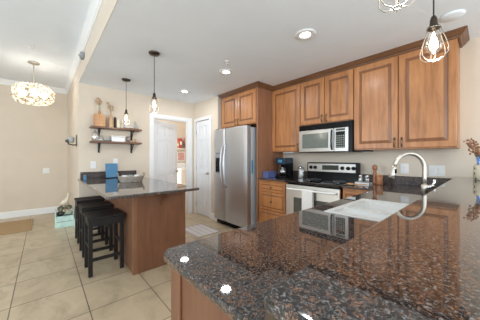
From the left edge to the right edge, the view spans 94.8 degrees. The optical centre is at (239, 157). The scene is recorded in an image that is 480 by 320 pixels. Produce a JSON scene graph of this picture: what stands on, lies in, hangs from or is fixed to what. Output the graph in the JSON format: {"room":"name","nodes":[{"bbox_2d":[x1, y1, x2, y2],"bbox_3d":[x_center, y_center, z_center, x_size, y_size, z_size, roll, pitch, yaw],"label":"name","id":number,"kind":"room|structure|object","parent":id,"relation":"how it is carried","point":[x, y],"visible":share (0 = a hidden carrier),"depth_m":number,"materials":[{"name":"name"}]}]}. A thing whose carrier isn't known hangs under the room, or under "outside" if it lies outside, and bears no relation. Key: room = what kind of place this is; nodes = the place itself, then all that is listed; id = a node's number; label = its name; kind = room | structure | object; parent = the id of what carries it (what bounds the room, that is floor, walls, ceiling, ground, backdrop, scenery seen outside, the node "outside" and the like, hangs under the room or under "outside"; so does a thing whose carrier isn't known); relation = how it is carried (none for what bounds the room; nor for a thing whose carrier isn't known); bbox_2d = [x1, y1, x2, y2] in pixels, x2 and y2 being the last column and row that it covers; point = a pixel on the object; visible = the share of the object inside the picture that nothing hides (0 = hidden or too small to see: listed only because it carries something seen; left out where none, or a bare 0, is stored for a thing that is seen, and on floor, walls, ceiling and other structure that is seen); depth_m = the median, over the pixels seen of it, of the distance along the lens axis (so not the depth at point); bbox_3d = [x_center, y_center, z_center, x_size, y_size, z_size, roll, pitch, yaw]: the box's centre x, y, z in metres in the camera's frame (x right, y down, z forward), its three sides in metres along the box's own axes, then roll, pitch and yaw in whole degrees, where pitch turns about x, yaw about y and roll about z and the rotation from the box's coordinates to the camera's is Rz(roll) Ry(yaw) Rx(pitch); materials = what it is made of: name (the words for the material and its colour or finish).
{"room":"kitchen","nodes":[
{"label":"kitchen","id":0,"kind":"room"},
{"bbox_2d":[0,84,67,212],"bbox_3d":[-5.489,-0.178,3.962,3.975,2.830,0.100,0,0,-42],"label":"wall","id":1,"kind":"structure","parent":0,"point":[32,138],"depth_m":4.78,"materials":[{"name":"beige paint"}]},
{"bbox_2d":[0,206,74,227],"bbox_3d":[-4.697,1.172,3.144,3.870,0.130,2.176,0,0,-42],"label":"baseboard","id":2,"kind":"structure","parent":1,"relation":"attached to","point":[3,215],"depth_m":4.72,"materials":[{"name":"white paint"}]},
{"bbox_2d":[43,168,49,173],"bbox_3d":[-4.327,0.287,4.924,0.115,0.120,0.009,0,0,-42],"label":"light switch","id":3,"kind":"object","parent":1,"relation":"attached to","point":[45,170],"visible":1,"depth_m":4.93,"materials":[{"name":"white plastic"}]},
{"bbox_2d":[0,0,90,88],"bbox_3d":[-2.314,-1.643,0.323,3.874,0.100,9.760,0,0,-42],"label":"ceiling","id":4,"kind":"structure","parent":0,"point":[54,28],"depth_m":2.94,"materials":[{"name":"paint"}]},
{"bbox_2d":[11,61,54,105],"bbox_3d":[-3.446,-1.240,3.689,0.550,0.705,0.542,0,0,-42],"label":"chandelier","id":5,"kind":"object","parent":4,"relation":"hanging from","point":[22,92],"visible":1,"depth_m":3.62,"materials":[{"name":"silver metal"}]},
{"bbox_2d":[0,201,234,319],"bbox_3d":[-1.158,1.297,1.714,7.450,0.120,10.300,0,0,-42],"label":"floor","id":6,"kind":"structure","parent":0,"point":[44,276],"depth_m":2.21,"materials":[{"name":"beige tile"}]},
{"bbox_2d":[0,218,33,234],"bbox_3d":[-4.240,1.230,3.782,1.000,0.011,0.950,0,0,-42],"label":"mat","id":7,"kind":"object","parent":6,"relation":"on","point":[10,227],"visible":1,"depth_m":3.94,"materials":[{"name":"beige fabric"}]},
{"bbox_2d":[55,207,73,228],"bbox_3d":[-3.192,1.087,4.013,0.266,0.300,0.254,0,0,-39],"label":"crate","id":8,"kind":"object","parent":6,"relation":"on","point":[66,218],"visible":0.97,"depth_m":3.92,"materials":[{"name":"green paint"}]},
{"bbox_2d":[57,204,63,210],"bbox_3d":[-3.270,0.901,4.025,0.105,0.128,0.106,0,0,-42],"label":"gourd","id":9,"kind":"object","parent":8,"relation":"in","point":[61,207],"visible":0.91,"depth_m":4.00,"materials":[{"name":"plant"}]},
{"bbox_2d":[57,209,64,215],"bbox_3d":[-3.203,0.971,3.941,0.111,0.133,0.113,0,0,-42],"label":"gourd","id":10,"kind":"object","parent":8,"relation":"in","point":[59,213],"visible":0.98,"depth_m":3.91,"materials":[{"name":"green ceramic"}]},
{"bbox_2d":[59,193,70,211],"bbox_3d":[-3.338,0.954,4.205,0.148,0.566,0.148,0,0,3],"label":"ornament","id":11,"kind":"object","parent":8,"relation":"in","point":[65,201],"visible":0.5,"depth_m":4.19,"materials":[{"name":"beige ceramic"}]},
{"bbox_2d":[65,208,72,214],"bbox_3d":[-3.114,0.966,4.012,0.109,0.131,0.111,0,0,-42],"label":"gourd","id":12,"kind":"object","parent":8,"relation":"in","point":[67,212],"visible":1,"depth_m":3.98,"materials":[{"name":"plant"}]},
{"bbox_2d":[74,196,104,243],"bbox_3d":[-2.322,0.928,3.403,0.354,0.617,0.332,0,0,-42],"label":"bar stool","id":13,"kind":"object","parent":6,"relation":"on","point":[91,199],"visible":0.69,"depth_m":3.35,"materials":[{"name":"black wood"}]},
{"bbox_2d":[78,201,113,257],"bbox_3d":[-1.927,0.928,2.951,0.354,0.617,0.332,0,0,-42],"label":"bar stool","id":14,"kind":"object","parent":6,"relation":"on","point":[95,206],"visible":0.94,"depth_m":2.93,"materials":[{"name":"black wood"}]},
{"bbox_2d":[83,208,124,277],"bbox_3d":[-1.537,0.928,2.495,0.354,0.617,0.332,0,0,-42],"label":"bar stool","id":15,"kind":"object","parent":6,"relation":"on","point":[114,216],"visible":1,"depth_m":2.46,"materials":[{"name":"black wood"}]},
{"bbox_2d":[99,192,184,274],"bbox_3d":[-1.537,0.803,3.124,0.781,0.868,2.086,0,0,-42],"label":"base cabinet","id":16,"kind":"object","parent":6,"relation":"on","point":[154,224],"visible":0.56,"depth_m":2.49,"materials":[{"name":"brown wood"}]},
{"bbox_2d":[77,177,198,199],"bbox_3d":[-1.537,0.352,3.029,0.925,0.030,2.227,0,0,-42],"label":"countertop","id":17,"kind":"structure","parent":16,"relation":"on","point":[107,188],"depth_m":2.51,"materials":[{"name":"brown stone"}]},
{"bbox_2d":[116,172,144,182],"bbox_3d":[-1.528,0.273,3.098,0.362,0.130,0.233,0,0,-42],"label":"basket","id":18,"kind":"object","parent":17,"relation":"on","point":[133,178],"visible":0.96,"depth_m":3.00,"materials":[{"name":"grey wicker"}]},
{"bbox_2d":[177,163,185,200],"bbox_3d":[-1.589,0.697,6.594,0.700,1.080,0.640,0,0,-42],"label":"washing machine","id":19,"kind":"object","parent":6,"relation":"on","point":[181,167],"visible":0.11,"depth_m":6.21,"materials":[{"name":"white metal"}]},
{"bbox_2d":[171,267,232,319],"bbox_3d":[0.800,0.793,1.310,2.287,0.888,0.552,0,0,-42],"label":"base cabinet","id":20,"kind":"object","parent":6,"relation":"on","point":[187,302],"visible":0.02,"depth_m":0.68,"materials":[{"name":"brown wood"}]},
{"bbox_2d":[164,183,437,319],"bbox_3d":[0.893,0.335,1.663,2.946,0.024,0.960,0,0,-42],"label":"countertop","id":21,"kind":"structure","parent":20,"relation":"on","point":[234,269],"depth_m":0.78,"materials":[{"name":"brown stone"}]},
{"bbox_2d":[354,181,372,184],"bbox_3d":[1.543,0.312,2.751,0.115,0.019,0.175,0,0,-42],"label":"tray","id":22,"kind":"object","parent":21,"relation":"on","point":[357,182],"visible":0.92,"depth_m":2.73,"materials":[{"name":"white ceramic"}]},
{"bbox_2d":[324,198,408,221],"bbox_3d":[0.884,0.415,1.371,0.620,0.193,0.440,0,0,-42],"label":"sink","id":23,"kind":"object","parent":21,"relation":"in","point":[368,209],"visible":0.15,"depth_m":1.45,"materials":[{"name":"white ceramic"}]},
{"bbox_2d":[372,164,377,183],"bbox_3d":[1.673,0.199,2.737,0.064,0.249,0.064,0,0,-42],"label":"pepper mill","id":24,"kind":"object","parent":21,"relation":"on","point":[374,167],"visible":0.85,"depth_m":2.72,"materials":[{"name":"red wood"}]},
{"bbox_2d":[376,173,382,184],"bbox_3d":[1.679,0.255,2.655,0.076,0.136,0.076,0,0,-42],"label":"wooden pot","id":25,"kind":"object","parent":21,"relation":"on","point":[379,178],"visible":1,"depth_m":2.63,"materials":[{"name":"red wood"}]},
{"bbox_2d":[388,152,435,195],"bbox_3d":[1.212,0.140,1.554,0.337,0.366,0.060,0,0,2],"label":"faucet","id":26,"kind":"object","parent":21,"relation":"on","point":[424,187],"visible":0.8,"depth_m":1.54,"materials":[{"name":"silver metal"}]},
{"bbox_2d":[185,224,219,237],"bbox_3d":[-0.683,1.232,3.758,0.430,0.008,0.590,0,0,-42],"label":"rug","id":27,"kind":"object","parent":6,"relation":"on","point":[200,230],"visible":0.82,"depth_m":3.73,"materials":[{"name":"white fabric"}]},
{"bbox_2d":[214,124,256,228],"bbox_3d":[0.061,0.344,4.109,0.842,1.785,0.915,0,0,-42],"label":"refrigerator","id":28,"kind":"object","parent":6,"relation":"on","point":[235,148],"visible":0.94,"depth_m":3.72,"materials":[{"name":"silver metal"}]},
{"bbox_2d":[222,87,282,222],"bbox_3d":[0.201,0.015,4.121,0.713,2.445,0.943,0,0,-42],"label":"tall cabinet","id":29,"kind":"object","parent":6,"relation":"on","point":[253,106],"visible":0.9,"depth_m":3.72,"materials":[{"name":"brown wood"}]},
{"bbox_2d":[259,180,286,221],"bbox_3d":[0.711,0.793,3.570,0.686,0.888,0.555,0,0,-42],"label":"base cabinet","id":30,"kind":"object","parent":6,"relation":"on","point":[272,194],"visible":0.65,"depth_m":3.36,"materials":[{"name":"brown wood"}]},
{"bbox_2d":[258,177,305,181],"bbox_3d":[0.716,0.335,3.571,0.671,0.024,0.556,0,0,-42],"label":"countertop","id":31,"kind":"structure","parent":30,"relation":"on","point":[273,178],"depth_m":3.46,"materials":[{"name":"brown stone"}]},
{"bbox_2d":[263,171,276,177],"bbox_3d":[0.490,0.273,3.651,0.220,0.100,0.120,0,0,-42],"label":"tissue box","id":32,"kind":"object","parent":31,"relation":"on","point":[266,174],"visible":0.96,"depth_m":3.60,"materials":[{"name":"blue cardboard"}]},
{"bbox_2d":[276,158,292,177],"bbox_3d":[0.719,0.161,3.641,0.283,0.325,0.180,0,0,-42],"label":"coffee maker","id":33,"kind":"object","parent":31,"relation":"on","point":[286,170],"visible":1,"depth_m":3.61,"materials":[{"name":"black plastic"}]},
{"bbox_2d":[297,166,303,177],"bbox_3d":[0.971,0.225,3.510,0.108,0.196,0.108,0,0,-42],"label":"glass canister","id":34,"kind":"object","parent":31,"relation":"on","point":[300,172],"visible":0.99,"depth_m":3.49,"materials":[{"name":"white"}]},
{"bbox_2d":[285,162,360,214],"bbox_3d":[1.117,0.642,3.031,0.698,1.150,0.768,0,0,-42],"label":"range","id":35,"kind":"object","parent":6,"relation":"on","point":[326,179],"visible":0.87,"depth_m":3.00,"materials":[{"name":"white metal"}]},
{"bbox_2d":[302,189,313,209],"bbox_3d":[0.863,0.561,2.811,0.044,0.312,0.150,0,0,-42],"label":"dish towel","id":36,"kind":"object","parent":35,"relation":"hanging from","point":[307,195],"visible":0.89,"depth_m":2.79,"materials":[{"name":"white fabric"}]},
{"bbox_2d":[285,178,355,187],"bbox_3d":[1.113,0.332,3.027,0.590,0.034,0.768,0,0,-42],"label":"cooktop","id":37,"kind":"object","parent":35,"relation":"in","point":[305,182],"depth_m":2.95,"materials":[{"name":"black glass"}]},
{"bbox_2d":[343,188,368,198],"bbox_3d":[1.537,0.793,2.642,0.686,0.888,0.350,0,0,-42],"label":"base cabinet","id":38,"kind":"object","parent":6,"relation":"on","point":[347,192],"visible":0.02,"depth_m":2.50,"materials":[{"name":"brown wood"}]},
{"bbox_2d":[68,0,193,231],"bbox_3d":[-0.077,-0.228,2.315,2.115,2.930,9.560,0,0,-42],"label":"wall","id":39,"kind":"structure","parent":0,"point":[82,105],"depth_m":3.93,"materials":[{"name":"beige paint"}]},
{"bbox_2d":[0,0,103,93],"bbox_3d":[-2.276,-1.543,0.356,3.775,0.100,9.560,0,0,-42],"label":"trim","id":40,"kind":"structure","parent":39,"relation":"attached to","point":[95,5],"depth_m":3.04,"materials":[{"name":"white paint"}]},
{"bbox_2d":[65,135,76,146],"bbox_3d":[-2.843,-0.293,3.708,0.159,0.200,0.100,0,0,-42],"label":"wall sconce","id":41,"kind":"object","parent":39,"relation":"attached to","point":[69,139],"visible":0.99,"depth_m":3.69,"materials":[{"name":"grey metal"}]},
{"bbox_2d":[78,51,84,59],"bbox_3d":[-2.203,-1.421,3.060,0.067,0.085,0.100,0,0,-42],"label":"sensor","id":42,"kind":"object","parent":39,"relation":"attached to","point":[81,55],"visible":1,"depth_m":3.03,"materials":[{"name":"grey plastic"}]},
{"bbox_2d":[90,161,95,168],"bbox_3d":[-2.460,0.117,3.693,0.075,0.120,0.009,0,0,-42],"label":"wall outlet","id":43,"kind":"object","parent":39,"relation":"attached to","point":[92,163],"visible":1,"depth_m":3.69,"materials":[{"name":"white plastic"}]},
{"bbox_2d":[80,170,135,178],"bbox_3d":[-2.266,0.284,3.855,0.855,0.105,0.024,0,0,-42],"label":"backsplash","id":44,"kind":"structure","parent":39,"relation":"attached to","point":[102,174],"depth_m":3.74,"materials":[{"name":"brown stone"}]},
{"bbox_2d":[89,125,141,139],"bbox_3d":[-2.149,-0.423,3.847,0.780,0.190,0.204,0,0,-42],"label":"wall shelf","id":45,"kind":"object","parent":39,"relation":"attached to","point":[99,128],"visible":0.98,"depth_m":3.80,"materials":[{"name":"brown wood"}]},
{"bbox_2d":[93,111,105,126],"bbox_3d":[-2.341,-0.649,3.672,0.162,0.262,0.102,0,0,-42],"label":"wooden vase","id":46,"kind":"object","parent":45,"relation":"on","point":[99,119],"visible":0.88,"depth_m":3.63,"materials":[{"name":"brown wood"}]},
{"bbox_2d":[95,98,101,110],"bbox_3d":[-2.352,-0.867,3.658,0.107,0.269,0.115,0,0,-42],"label":"dried flowers","id":47,"kind":"object","parent":46,"relation":"on","point":[98,100],"visible":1,"depth_m":3.64,"materials":[{"name":"beige plant"}]},
{"bbox_2d":[108,114,113,126],"bbox_3d":[-2.215,-0.634,3.786,0.086,0.232,0.086,0,0,-42],"label":"wooden vase","id":48,"kind":"object","parent":45,"relation":"on","point":[110,120],"visible":0.86,"depth_m":3.75,"materials":[{"name":"brown wood"}]},
{"bbox_2d":[106,102,113,113],"bbox_3d":[-2.227,-0.836,3.780,0.116,0.248,0.049,0,0,-31],"label":"dried flowers","id":49,"kind":"object","parent":48,"relation":"in","point":[109,106],"visible":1,"depth_m":3.78,"materials":[{"name":"beige plant"}]},
{"bbox_2d":[116,119,119,127],"bbox_3d":[-2.143,-0.593,3.855,0.042,0.150,0.132,0,0,-42],"label":"book","id":50,"kind":"object","parent":45,"relation":"on","point":[117,120],"visible":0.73,"depth_m":3.81,"materials":[{"name":"beige paper"}]},
{"bbox_2d":[89,140,141,152],"bbox_3d":[-2.149,-0.183,3.847,0.780,0.190,0.204,0,0,-42],"label":"wall shelf","id":51,"kind":"object","parent":39,"relation":"attached to","point":[91,141],"visible":0.99,"depth_m":3.80,"materials":[{"name":"brown wood"}]},
{"bbox_2d":[110,136,125,141],"bbox_3d":[-2.136,-0.328,3.852,0.225,0.100,0.135,0,0,-42],"label":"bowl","id":52,"kind":"object","parent":51,"relation":"on","point":[113,138],"visible":0.9,"depth_m":3.80,"materials":[{"name":"white ceramic"}]},
{"bbox_2d":[149,113,191,213],"bbox_3d":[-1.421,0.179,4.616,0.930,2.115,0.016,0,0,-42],"label":"trim","id":53,"kind":"structure","parent":39,"relation":"attached to","point":[151,115],"depth_m":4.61,"materials":[{"name":"white paint"}]},
{"bbox_2d":[154,119,185,162],"bbox_3d":[-2.067,-0.063,5.492,3.180,2.600,1.950,0,0,-42],"label":"wall","id":54,"kind":"structure","parent":0,"point":[181,126],"depth_m":6.86,"materials":[{"name":"beige paint"}]},
{"bbox_2d":[154,120,177,182],"bbox_3d":[-1.590,0.225,4.774,0.188,2.005,0.739,0,0,18],"label":"door","id":55,"kind":"structure","parent":54,"relation":"in","point":[165,133],"depth_m":4.77,"materials":[{"name":"white paint"}]},
{"bbox_2d":[177,152,184,160],"bbox_3d":[-1.833,-0.043,6.852,0.260,0.280,0.028,0,0,-42],"label":"wall picture","id":56,"kind":"object","parent":54,"relation":"attached to","point":[180,155],"visible":0.89,"depth_m":6.84,"materials":[{"name":"pink paper"}]},
{"bbox_2d":[178,153,183,159],"bbox_3d":[-1.825,-0.043,6.843,0.210,0.230,0.005,0,0,-42],"label":"print","id":57,"kind":"object","parent":56,"relation":"attached to","point":[180,155],"depth_m":6.84},
{"bbox_3d":[-1.891,-0.185,6.632,1.100,0.205,0.260,0,0,-42],"label":"shelf","id":58,"kind":"object","parent":54,"relation":"attached to","visible":0},
{"bbox_2d":[177,138,181,147],"bbox_3d":[-1.824,-0.438,6.684,0.090,0.300,0.152,0,0,-42],"label":"box","id":59,"kind":"object","parent":58,"relation":"on","point":[179,140],"visible":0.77,"depth_m":6.62,"materials":[{"name":"paper"}]},
{"bbox_2d":[194,96,222,212],"bbox_3d":[-0.499,0.012,4.912,0.710,2.450,1.000,0,0,-42],"label":"wall","id":60,"kind":"structure","parent":0,"point":[212,106],"depth_m":4.44,"materials":[{"name":"beige paint"}]},
{"bbox_2d":[196,120,208,216],"bbox_3d":[-0.803,0.215,4.718,0.100,2.020,0.549,0,0,-42],"label":"door","id":61,"kind":"structure","parent":60,"relation":"in","point":[202,132],"depth_m":4.71,"materials":[{"name":"white paint"}]},
{"bbox_2d":[194,115,210,218],"bbox_3d":[-0.805,0.184,4.710,0.016,2.105,0.675,0,0,-42],"label":"trim","id":62,"kind":"structure","parent":60,"relation":"attached to","point":[209,116],"depth_m":4.57,"materials":[{"name":"white paint"}]},
{"bbox_2d":[265,309,277,319],"bbox_3d":[1.252,0.730,1.220,3.007,1.014,0.277,0,0,-42],"label":"wall","id":63,"kind":"structure","parent":0,"point":[268,316],"depth_m":0.32,"materials":[{"name":"brown wood"}]},
{"bbox_2d":[264,177,479,319],"bbox_3d":[1.288,0.209,1.171,3.010,0.024,0.415,0,0,-42],"label":"countertop","id":64,"kind":"structure","parent":63,"relation":"on","point":[421,261],"depth_m":0.38,"materials":[{"name":"brown stone"}]},
{"bbox_2d":[473,155,479,180],"bbox_3d":[2.137,0.087,1.931,0.136,0.219,0.135,0,0,-42],"label":"vase","id":65,"kind":"object","parent":64,"relation":"on","point":[476,168],"visible":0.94,"depth_m":1.94,"materials":[{"name":"beige ceramic"}]},
{"bbox_2d":[463,138,479,158],"bbox_3d":[2.091,-0.061,1.978,0.143,0.242,0.123,0,0,-42],"label":"dried flowers","id":66,"kind":"object","parent":65,"relation":"on","point":[477,151],"visible":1,"depth_m":1.96,"materials":[{"name":"orange plant"}]},
{"bbox_2d":[78,0,479,103],"bbox_3d":[1.188,-1.263,1.996,3.569,0.100,7.600,0,0,-42],"label":"ceiling","id":67,"kind":"structure","parent":0,"point":[193,39],"depth_m":2.26,"materials":[{"name":"paint"}]},
{"bbox_2d":[122,78,130,124],"bbox_3d":[-1.762,-0.863,3.413,0.124,0.699,0.124,0,0,-42],"label":"pendant lamp","id":68,"kind":"object","parent":67,"relation":"hanging from","point":[123,79],"visible":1,"depth_m":3.40,"materials":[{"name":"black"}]},
{"bbox_2d":[149,50,159,113],"bbox_3d":[-0.990,-0.863,2.547,0.124,0.699,0.124,0,0,-42],"label":"pendant lamp","id":69,"kind":"object","parent":67,"relation":"hanging from","point":[153,53],"visible":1,"depth_m":2.54,"materials":[{"name":"brown metal"}]},
{"bbox_2d":[179,90,189,92],"bbox_3d":[-1.008,-1.207,4.017,0.200,0.010,0.200,0,0,-42],"label":"recessed light","id":70,"kind":"object","parent":67,"relation":"in","point":[181,91],"visible":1,"depth_m":4.00,"materials":[{"name":"white plastic"}]},
{"bbox_2d":[219,69,232,74],"bbox_3d":[-0.196,-1.207,3.107,0.200,0.010,0.200,0,0,-42],"label":"recessed light","id":71,"kind":"object","parent":67,"relation":"in","point":[223,71],"visible":1,"depth_m":3.09,"materials":[{"name":"white plastic"}]},
{"bbox_2d":[295,29,315,39],"bbox_3d":[0.642,-1.207,2.166,0.200,0.010,0.200,0,0,-42],"label":"recessed light","id":72,"kind":"object","parent":67,"relation":"in","point":[305,34],"visible":1,"depth_m":2.16,"materials":[{"name":"white plastic"}]},
{"bbox_2d":[378,0,413,12],"bbox_3d":[0.539,-0.863,0.755,0.124,0.699,0.124,0,0,-42],"label":"pendant lamp","id":73,"kind":"object","parent":67,"relation":"hanging from","point":[396,3],"visible":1,"depth_m":0.76,"materials":[{"name":"white metal"}]},
{"bbox_2d":[419,0,448,62],"bbox_3d":[1.027,-0.863,1.170,0.124,0.699,0.124,0,0,-42],"label":"pendant lamp","id":74,"kind":"object","parent":67,"relation":"hanging from","point":[433,25],"visible":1,"depth_m":1.16,"materials":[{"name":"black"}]},
{"bbox_2d":[427,15,440,31],"bbox_3d":[1.027,-0.715,1.170,0.056,0.071,0.055,0,0,-42],"label":"socket","id":75,"kind":"object","parent":74,"relation":"attached to","point":[433,25],"depth_m":1.16,"materials":[{"name":"brown metal"}]},
{"bbox_2d":[440,9,465,21],"bbox_3d":[1.808,-1.205,1.879,0.160,0.014,0.160,0,0,-42],"label":"smoke detector","id":76,"kind":"object","parent":67,"relation":"attached to","point":[453,15],"visible":1,"depth_m":1.86,"materials":[{"name":"paint"}]},
{"bbox_2d":[283,36,479,178],"bbox_3d":[2.264,0.012,2.419,0.100,2.450,6.600,0,0,-42],"label":"wall","id":77,"kind":"structure","parent":0,"point":[457,162],"depth_m":2.35,"materials":[{"name":"beige paint"}]},
{"bbox_2d":[272,83,300,151],"bbox_3d":[0.838,-0.653,3.681,0.347,1.110,0.556,0,0,-42],"label":"upper cabinet","id":78,"kind":"object","parent":77,"relation":"attached to","point":[286,102],"visible":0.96,"depth_m":3.57,"materials":[{"name":"brown wood"}]},
{"bbox_2d":[293,170,306,177],"bbox_3d":[0.960,0.271,3.788,0.022,0.104,0.556,0,0,-42],"label":"backsplash","id":79,"kind":"structure","parent":77,"relation":"attached to","point":[294,172],"depth_m":3.74,"materials":[{"name":"brown stone"}]},
{"bbox_2d":[301,68,353,125],"bbox_3d":[1.284,-0.846,3.180,0.347,0.725,0.774,0,0,-42],"label":"upper cabinet","id":80,"kind":"object","parent":77,"relation":"attached to","point":[330,98],"visible":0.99,"depth_m":3.04,"materials":[{"name":"brown wood"}]},
{"bbox_2d":[299,120,356,152],"bbox_3d":[1.262,-0.279,3.161,0.402,0.402,0.772,0,0,-42],"label":"microwave","id":81,"kind":"object","parent":80,"relation":"attached to","point":[333,137],"visible":0.98,"depth_m":3.00,"materials":[{"name":"silver metal"}]},
{"bbox_2d":[400,163,408,173],"bbox_3d":[1.980,0.127,2.655,0.009,0.120,0.080,0,0,-42],"label":"wall outlet","id":82,"kind":"object","parent":77,"relation":"attached to","point":[404,167],"visible":1,"depth_m":2.65,"materials":[{"name":"white plastic"}]},
{"bbox_2d":[354,38,459,149],"bbox_3d":[1.857,-0.653,2.537,0.347,1.110,0.936,0,0,-42],"label":"upper cabinet","id":83,"kind":"object","parent":77,"relation":"attached to","point":[403,101],"visible":0.98,"depth_m":2.36,"materials":[{"name":"brown wood"}]},
{"bbox_2d":[218,25,469,98],"bbox_3d":[0.955,-1.181,3.265,0.729,0.065,3.363,0,0,-42],"label":"trim","id":84,"kind":"structure","parent":83,"relation":"attached to","point":[462,33],"depth_m":2.68,"materials":[{"name":"brown wood"}]},
{"bbox_2d":[357,150,372,151],"bbox_3d":[1.615,-0.089,2.847,0.200,0.016,0.133,0,0,-42],"label":"light","id":85,"kind":"object","parent":83,"relation":"attached to","point":[357,150],"visible":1,"depth_m":2.79,"materials":[{"name":"black plastic"}]},
{"bbox_2d":[362,174,451,186],"bbox_3d":[1.985,0.271,2.638,0.022,0.104,0.958,0,0,-42],"label":"backsplash","id":86,"kind":"structure","parent":77,"relation":"attached to","point":[402,180],"depth_m":2.61,"materials":[{"name":"brown stone"}]},
{"bbox_2d":[429,165,444,175],"bbox_3d":[2.173,0.142,2.438,0.009,0.120,0.130,0,0,-42],"label":"light switch","id":87,"kind":"object","parent":77,"relation":"attached to","point":[434,170],"visible":1,"depth_m":2.44,"materials":[{"name":"white plastic"}]},
{"bbox_3d":[-2.167,0.251,3.725,0.127,0.170,0.163,0,0,-42],"label":"book stand","id":88,"kind":"object","parent":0,"visible":0},
{"bbox_2d":[105,163,117,177],"bbox_3d":[-2.163,0.213,3.717,0.174,0.239,0.084,0,0,-42],"label":"cookbook","id":89,"kind":"object","parent":88,"relation":"on","point":[111,169],"visible":0.95,"depth_m":3.70,"materials":[{"name":"paper"}]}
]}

